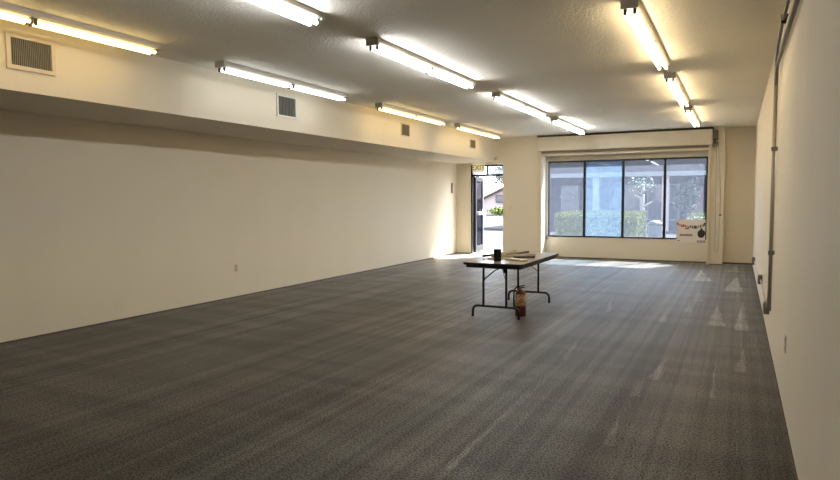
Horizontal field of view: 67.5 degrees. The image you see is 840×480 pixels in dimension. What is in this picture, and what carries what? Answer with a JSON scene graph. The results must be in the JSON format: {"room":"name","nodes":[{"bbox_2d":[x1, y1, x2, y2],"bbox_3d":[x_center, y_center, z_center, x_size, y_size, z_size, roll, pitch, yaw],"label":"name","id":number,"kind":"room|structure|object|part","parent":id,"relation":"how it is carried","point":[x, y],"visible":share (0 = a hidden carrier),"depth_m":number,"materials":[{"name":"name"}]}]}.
{"room":"empty commercial space","nodes":[
{"label":"empty commercial space","id":0,"kind":"room"},
{"bbox_2d":[0,109,456,342],"bbox_3d":[-3.249,-0.617,9.099,0.225,3.322,18.750,2,4,27],"label":"wall","id":1,"kind":"structure","parent":0,"point":[100,221],"depth_m":8.69,"materials":[{"name":"beige paint"}]},
{"bbox_2d":[0,253,455,343],"bbox_3d":[-3.136,0.917,9.146,0.009,0.014,18.450,2,4,27],"label":"baseboard","id":2,"kind":"structure","parent":1,"relation":"attached to","point":[453,253],"depth_m":8.74,"materials":[{"name":"brown"}]},
{"bbox_2d":[234,264,237,271],"bbox_3d":[-2.840,0.434,9.705,0.012,0.120,0.078,2,4,27],"label":"wall outlet","id":3,"kind":"object","parent":1,"relation":"attached to","point":[235,265],"visible":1,"depth_m":9.70,"materials":[{"name":"beige plastic"}]},
{"bbox_2d":[0,19,493,162],"bbox_3d":[-2.738,-1.835,8.480,1.335,0.668,18.105,2,4,27],"label":"soffit","id":4,"kind":"structure","parent":0,"point":[93,80],"depth_m":7.44,"materials":[{"name":"beige paint"}]},
{"bbox_2d":[5,31,55,75],"bbox_3d":[-3.450,-1.647,5.577,0.018,0.306,0.435,2,4,27],"label":"air vent","id":5,"kind":"object","parent":4,"relation":"in","point":[24,53],"visible":1,"depth_m":5.57,"materials":[{"name":"beige metal"}]},
{"bbox_2d":[276,93,296,119],"bbox_3d":[-1.852,-1.854,8.733,0.018,0.309,0.428,2,4,27],"label":"air vent","id":6,"kind":"object","parent":4,"relation":"in","point":[286,106],"visible":1,"depth_m":8.72,"materials":[{"name":"white metal"}]},
{"bbox_2d":[401,123,409,136],"bbox_3d":[-0.274,-2.072,11.848,0.018,0.240,0.345,2,4,27],"label":"air vent","id":7,"kind":"object","parent":4,"relation":"in","point":[405,128],"visible":1,"depth_m":11.86,"materials":[{"name":"beige metal"}]},
{"bbox_2d":[470,139,475,148],"bbox_3d":[1.248,-2.272,14.854,0.018,0.214,0.345,2,4,27],"label":"air vent","id":8,"kind":"object","parent":4,"relation":"in","point":[472,141],"visible":1,"depth_m":14.86,"materials":[{"name":"beige metal"}]},
{"bbox_2d":[0,0,785,137],"bbox_3d":[0.044,-2.107,7.279,7.670,0.150,18.660,2,4,27],"label":"ceiling","id":9,"kind":"structure","parent":0,"point":[582,63],"depth_m":6.56,"materials":[{"name":"paint"}]},
{"bbox_2d":[0,1,161,55],"bbox_3d":[-3.193,-1.818,5.148,0.138,0.112,2.514,2,4,27],"label":"fluorescent light","id":10,"kind":"object","parent":9,"relation":"attached to","point":[11,12],"visible":1,"depth_m":5.45,"materials":[{"name":"white glass"}]},
{"bbox_2d":[215,60,347,100],"bbox_3d":[-1.678,-2.022,8.140,0.138,0.112,2.514,2,4,27],"label":"fluorescent light","id":11,"kind":"object","parent":9,"relation":"attached to","point":[228,67],"visible":1,"depth_m":7.85,"materials":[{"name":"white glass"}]},
{"bbox_2d":[246,0,322,26],"bbox_3d":[-1.433,-1.762,4.143,0.138,0.112,2.514,2,4,27],"label":"fluorescent light","id":12,"kind":"object","parent":9,"relation":"attached to","point":[293,9],"visible":1,"depth_m":4.94,"materials":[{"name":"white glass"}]},
{"bbox_2d":[375,103,446,125],"bbox_3d":[-0.102,-2.234,11.253,0.138,0.112,2.514,2,4,27],"label":"fluorescent light","id":13,"kind":"object","parent":9,"relation":"attached to","point":[384,107],"visible":1,"depth_m":11.01,"materials":[{"name":"white glass"}]},
{"bbox_2d":[366,37,474,88],"bbox_3d":[0.103,-1.969,7.175,0.138,0.112,2.514,2,4,27],"label":"fluorescent light","id":14,"kind":"object","parent":9,"relation":"attached to","point":[393,51],"visible":1,"depth_m":6.83,"materials":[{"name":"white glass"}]},
{"bbox_2d":[454,123,500,138],"bbox_3d":[1.333,-2.427,14.084,0.138,0.112,2.514,2,4,27],"label":"fluorescent light","id":15,"kind":"object","parent":9,"relation":"attached to","point":[463,127],"visible":1,"depth_m":13.85,"materials":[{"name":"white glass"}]},
{"bbox_2d":[491,92,546,118],"bbox_3d":[1.672,-2.180,10.274,0.138,0.112,2.514,2,4,27],"label":"fluorescent light","id":16,"kind":"object","parent":9,"relation":"attached to","point":[502,97],"visible":1,"depth_m":9.98,"materials":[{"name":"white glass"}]},
{"bbox_2d":[550,117,585,134],"bbox_3d":[3.126,-2.376,13.146,0.138,0.112,2.514,2,4,27],"label":"fluorescent light","id":17,"kind":"object","parent":9,"relation":"attached to","point":[558,121],"visible":1,"depth_m":12.86,"materials":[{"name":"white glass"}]},
{"bbox_2d":[620,0,669,70],"bbox_3d":[2.204,-1.906,6.031,0.138,0.112,2.514,2,4,27],"label":"fluorescent light","id":18,"kind":"object","parent":9,"relation":"attached to","point":[634,12],"visible":1,"depth_m":5.58,"materials":[{"name":"white glass"}]},
{"bbox_2d":[664,72,689,106],"bbox_3d":[3.679,-2.104,8.943,0.138,0.112,2.514,2,4,27],"label":"fluorescent light","id":19,"kind":"object","parent":9,"relation":"attached to","point":[672,79],"visible":1,"depth_m":8.52,"materials":[{"name":"white glass"}]},
{"bbox_2d":[684,106,699,126],"bbox_3d":[5.127,-2.299,11.801,0.138,0.112,2.514,2,4,27],"label":"fluorescent light","id":20,"kind":"object","parent":9,"relation":"attached to","point":[690,112],"visible":1,"depth_m":11.38,"materials":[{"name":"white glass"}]},
{"bbox_2d":[0,253,795,479],"bbox_3d":[0.082,1.071,7.527,7.670,0.120,18.750,2,4,27],"label":"floor","id":21,"kind":"structure","parent":0,"point":[630,369],"depth_m":5.07,"materials":[{"name":"grey carpet"}]},
{"bbox_2d":[463,251,557,319],"bbox_3d":[1.273,0.567,8.499,0.780,0.746,1.755,2,4,27],"label":"folding table","id":22,"kind":"object","parent":21,"relation":"on","point":[483,263],"depth_m":7.97,"materials":[{"name":"laminate"}]},
{"bbox_3d":[0.805,0.577,7.962,0.028,0.518,0.029,2,4,27],"label":"post","id":23,"kind":"part","parent":22,"relation":"part of","materials":[{"name":"black metal"}]},
{"bbox_2d":[493,249,501,260],"bbox_3d":[0.983,0.193,7.971,0.104,0.152,0.104,2,4,27],"label":"cup","id":24,"kind":"object","parent":22,"relation":"on","point":[497,252],"visible":1,"depth_m":7.93,"materials":[{"name":"black plastic"}]},
{"bbox_3d":[1.075,0.584,7.825,0.028,0.518,0.029,2,4,27],"label":"post","id":25,"kind":"part","parent":22,"relation":"part of","materials":[{"name":"black metal"}]},
{"bbox_3d":[1.208,0.191,8.851,0.040,0.040,0.335,3,5,37],"label":"wood strip","id":26,"kind":"part","parent":22,"relation":"part of","materials":[{"name":"beige wood"}]},
{"bbox_3d":[1.278,0.215,8.514,0.656,0.034,0.055,-2,4,-24],"label":"wood strip","id":27,"kind":"part","parent":22,"relation":"part of","materials":[{"name":"beige wood"}]},
{"bbox_3d":[1.235,0.252,8.033,0.110,0.024,0.318,-2,4,-29],"label":"wood strip","id":28,"kind":"part","parent":22,"relation":"part of","materials":[{"name":"beige wood"}]},
{"bbox_3d":[1.397,0.190,8.949,0.050,0.026,0.623,2,5,36],"label":"wood strip","id":29,"kind":"part","parent":22,"relation":"part of","materials":[{"name":"beige wood"}]},
{"bbox_3d":[1.440,0.491,9.217,0.028,0.518,0.029,2,4,27],"label":"post","id":30,"kind":"part","parent":22,"relation":"part of","materials":[{"name":"black metal"}]},
{"bbox_3d":[1.381,0.229,8.345,0.300,0.028,0.030,-1,4,-10],"label":"wood strip","id":31,"kind":"part","parent":22,"relation":"part of","materials":[{"name":"brown wood"}]},
{"bbox_3d":[1.711,0.499,9.081,0.028,0.518,0.029,2,4,27],"label":"post","id":32,"kind":"part","parent":22,"relation":"part of","materials":[{"name":"black metal"}]},
{"bbox_2d":[513,285,525,316],"bbox_3d":[1.284,0.771,8.025,0.145,0.402,0.142,-2,4,-25],"label":"fire extinguisher","id":33,"kind":"object","parent":21,"relation":"on","point":[519,302],"visible":0.96,"depth_m":7.97,"materials":[{"name":"red metal"}]},
{"bbox_2d":[455,126,755,263],"bbox_3d":[4.156,-1.061,15.485,7.370,3.202,0.585,2,4,27],"label":"wall","id":34,"kind":"structure","parent":0,"point":[519,157],"depth_m":15.11,"materials":[{"name":"beige paint"}]},
{"bbox_2d":[472,163,484,171],"bbox_3d":[1.566,-1.937,16.750,0.380,0.255,0.052,2,4,27],"label":"exit sign","id":35,"kind":"object","parent":34,"relation":"attached to","point":[478,167],"visible":1,"depth_m":16.73,"materials":[{"name":"beige plastic"}]},
{"bbox_2d":[471,164,502,253],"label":"door","id":36,"kind":"structure","parent":34,"relation":"in","point":[478,212],"depth_m":17.22,"materials":[{"name":"black metal"}]},
{"bbox_3d":[1.659,-0.740,17.635,0.006,1.860,0.840,1,4,18],"label":"glass","id":37,"kind":"part","parent":36,"relation":"part of","materials":[{"name":"clear glass"}]},
{"bbox_2d":[542,157,545,252],"bbox_3d":[3.142,-0.821,15.873,0.010,2.535,0.297,2,4,27],"label":"trim","id":38,"kind":"structure","parent":34,"relation":"attached to","point":[544,158],"depth_m":15.85,"materials":[{"name":"beige paint"}]},
{"bbox_2d":[546,160,548,235],"bbox_3d":[3.235,-1.063,15.968,0.048,1.940,0.021,2,4,27],"label":"trim","id":39,"kind":"structure","parent":34,"relation":"attached to","point":[547,161],"depth_m":15.96,"materials":[{"name":"beige paint"}]},
{"bbox_2d":[457,252,751,264],"bbox_3d":[4.138,0.450,15.531,7.220,0.033,0.462,2,4,27],"label":"baseboard","id":40,"kind":"structure","parent":34,"relation":"attached to","point":[457,252],"depth_m":14.93,"materials":[{"name":"brown"}]},
{"bbox_2d":[548,156,707,239],"bbox_3d":[4.918,-0.998,15.169,3.678,1.894,0.108,2,4,27],"label":"window","id":41,"kind":"structure","parent":34,"relation":"in","point":[664,159],"depth_m":15.15,"materials":[{"name":"black metal"}]},
{"bbox_2d":[676,219,705,242],"bbox_3d":[6.244,-0.202,14.476,0.612,0.548,0.008,2,4,27],"label":"poster","id":42,"kind":"object","parent":41,"relation":"attached to","point":[688,230],"visible":1,"depth_m":14.47,"materials":[{"name":"white paper"}]},
{"bbox_2d":[698,228,704,237],"bbox_3d":[6.441,-0.159,14.375,0.165,0.219,0.001,2,4,27],"label":"print","id":43,"kind":"object","parent":42,"relation":"attached to","point":[701,233],"depth_m":14.37},
{"bbox_2d":[537,127,720,264],"bbox_3d":[4.810,-1.016,14.802,4.160,3.045,0.254,2,4,27],"label":"roller shutter","id":44,"kind":"object","parent":34,"relation":"attached to","point":[701,138],"visible":1,"depth_m":14.57,"materials":[{"name":"beige metal"}]},
{"bbox_3d":[3.019,-0.874,15.712,0.060,2.662,0.086,2,4,27],"label":"guide rail","id":45,"kind":"part","parent":44,"relation":"part of","materials":[{"name":"beige metal"}]},
{"bbox_3d":[6.431,-0.780,13.991,0.056,2.662,0.086,2,4,27],"label":"guide rail","id":46,"kind":"part","parent":44,"relation":"part of","materials":[{"name":"beige metal"}]},
{"bbox_3d":[6.576,-0.918,13.873,0.116,2.391,0.012,2,4,27],"label":"pull chain","id":47,"kind":"part","parent":44,"relation":"part of","materials":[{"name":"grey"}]},
{"bbox_2d":[752,0,839,479],"bbox_3d":[3.375,-0.433,5.707,0.225,3.322,18.660,2,4,27],"label":"wall","id":48,"kind":"structure","parent":0,"point":[805,298],"depth_m":3.22,"materials":[{"name":"beige paint"}]},
{"bbox_2d":[752,265,797,479],"bbox_3d":[3.266,1.097,5.833,0.009,0.014,18.300,2,4,27],"label":"baseboard","id":49,"kind":"structure","parent":48,"relation":"attached to","point":[786,429],"depth_m":4.55,"materials":[{"name":"brown"}]},
{"bbox_2d":[752,0,799,314],"bbox_3d":[2.744,-0.398,4.770,0.057,2.708,16.118,2,4,27],"label":"conduit","id":50,"kind":"object","parent":48,"relation":"attached to","point":[787,19],"visible":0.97,"depth_m":5.86,"materials":[{"name":"grey metal"}]},
{"bbox_2d":[783,334,785,352],"bbox_3d":[2.524,0.717,4.346,0.012,0.120,0.078,2,4,27],"label":"wall outlet","id":51,"kind":"object","parent":48,"relation":"attached to","point":[784,347],"visible":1,"depth_m":4.32,"materials":[{"name":"beige plastic"}]},
{"label":"outside","id":52,"kind":"structure","parent":0,"visible":0},
{"bbox_2d":[484,215,676,245],"bbox_3d":[23.984,-2.685,64.045,105.000,0.150,103.980,2,4,27],"label":"ground","id":53,"kind":"structure","parent":52,"point":[491,236],"depth_m":27.17,"materials":[{"name":"concrete"}]},
{"bbox_2d":[484,184,502,214],"bbox_3d":[7.053,-4.832,71.676,25.800,3.447,21.400,2,4,27],"label":"house","id":54,"kind":"structure","parent":53,"relation":"on","point":[493,193],"depth_m":60.36,"materials":[{"name":"pink paint"}]},
{"bbox_3d":[7.660,-3.925,59.687,0.765,0.570,0.165,2,4,27],"label":"pane","id":55,"kind":"part","parent":54,"relation":"part of","materials":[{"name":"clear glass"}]},
{"bbox_2d":[486,166,502,183],"bbox_3d":[12.927,-8.306,95.575,5.469,7.094,5.465,2,4,27],"label":"tree","id":56,"kind":"object","parent":53,"relation":"on","point":[499,169],"visible":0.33,"depth_m":95.07,"materials":[{"name":"green plant"}]},
{"bbox_2d":[487,206,502,215],"bbox_3d":[6.795,-2.531,54.258,2.144,1.052,2.174,-1,4,-8],"label":"shrub","id":57,"kind":"object","parent":53,"relation":"on","point":[497,210],"visible":0.56,"depth_m":53.80,"materials":[{"name":"green plant"}]},
{"bbox_2d":[554,210,646,236],"bbox_3d":[5.539,-0.302,19.154,2.460,1.217,2.009,2,4,27],"label":"hedge","id":58,"kind":"object","parent":53,"relation":"on","point":[598,223],"visible":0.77,"depth_m":18.36,"materials":[{"name":"green plant"}]},
{"bbox_2d":[550,158,706,230],"bbox_3d":[16.805,-3.476,33.786,18.750,5.452,14.250,2,4,27],"label":"building","id":59,"kind":"structure","parent":53,"relation":"on","point":[604,178],"depth_m":31.02,"materials":[{"name":"paint"}]},
{"bbox_3d":[7.929,-1.985,33.178,0.855,1.680,0.120,2,4,27],"label":"pane","id":60,"kind":"part","parent":59,"relation":"part of","materials":[{"name":"clear glass"}]},
{"bbox_3d":[8.858,-1.675,32.787,0.750,2.078,0.165,2,4,27],"label":"shop door","id":61,"kind":"part","parent":59,"relation":"part of","materials":[{"name":"blue"}]},
{"bbox_3d":[10.439,-1.916,31.911,1.380,1.680,0.120,2,4,27],"label":"pane","id":62,"kind":"part","parent":59,"relation":"part of","materials":[{"name":"clear glass"}]},
{"bbox_3d":[12.046,-1.872,31.100,1.380,1.680,0.120,2,4,27],"label":"pane","id":63,"kind":"part","parent":59,"relation":"part of","materials":[{"name":"clear glass"}]},
{"bbox_3d":[13.343,-1.553,30.524,0.750,2.078,0.165,2,4,27],"label":"shop door","id":64,"kind":"part","parent":59,"relation":"part of","materials":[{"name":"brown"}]},
{"bbox_2d":[628,172,657,236],"bbox_3d":[7.894,-1.155,22.198,1.097,2.446,0.900,-2,4,-23],"label":"street tree","id":65,"kind":"object","parent":53,"relation":"on","point":[642,206],"visible":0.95,"depth_m":22.16,"materials":[{"name":"green plant"}]},
{"bbox_2d":[647,221,662,236],"bbox_3d":[7.937,-0.266,21.230,0.500,0.780,0.500,2,4,27],"label":"trash bin","id":66,"kind":"object","parent":53,"relation":"on","point":[654,227],"visible":0.77,"depth_m":21.03,"materials":[{"name":"plastic"}]},
{"bbox_3d":[7.935,-0.575,21.209,0.500,0.160,0.500,2,4,27],"label":"bin lid","id":67,"kind":"part","parent":66,"relation":"part of","materials":[{"name":"grey plastic"}]},
{"bbox_2d":[669,178,701,218],"bbox_3d":[10.147,-1.214,23.976,1.137,2.300,1.066,2,4,27],"label":"tree","id":68,"kind":"object","parent":53,"relation":"on","point":[689,193],"visible":1,"depth_m":23.89,"materials":[{"name":"green plant"}]},
{"bbox_2d":[689,212,704,218],"bbox_3d":[10.692,-0.441,22.006,2.304,1.054,2.149,2,4,27],"label":"hedge","id":69,"kind":"object","parent":53,"relation":"on","point":[692,216],"visible":0.1,"depth_m":21.64,"materials":[{"name":"green plant"}]},
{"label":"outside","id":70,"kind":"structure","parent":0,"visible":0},
{"bbox_2d":[479,245,502,252],"bbox_3d":[4.643,0.369,17.550,19.500,0.030,3.300,2,4,27],"label":"sidewalk","id":71,"kind":"structure","parent":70,"point":[487,248],"depth_m":19.20,"materials":[{"name":"concrete"}]},
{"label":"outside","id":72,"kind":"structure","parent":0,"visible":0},
{"bbox_2d":[484,217,502,228],"bbox_3d":[-2.482,-1.454,45.965,26.100,0.045,19.800,2,4,27],"label":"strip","id":73,"kind":"object","parent":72,"point":[489,222],"depth_m":38.87,"materials":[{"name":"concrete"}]}
]}

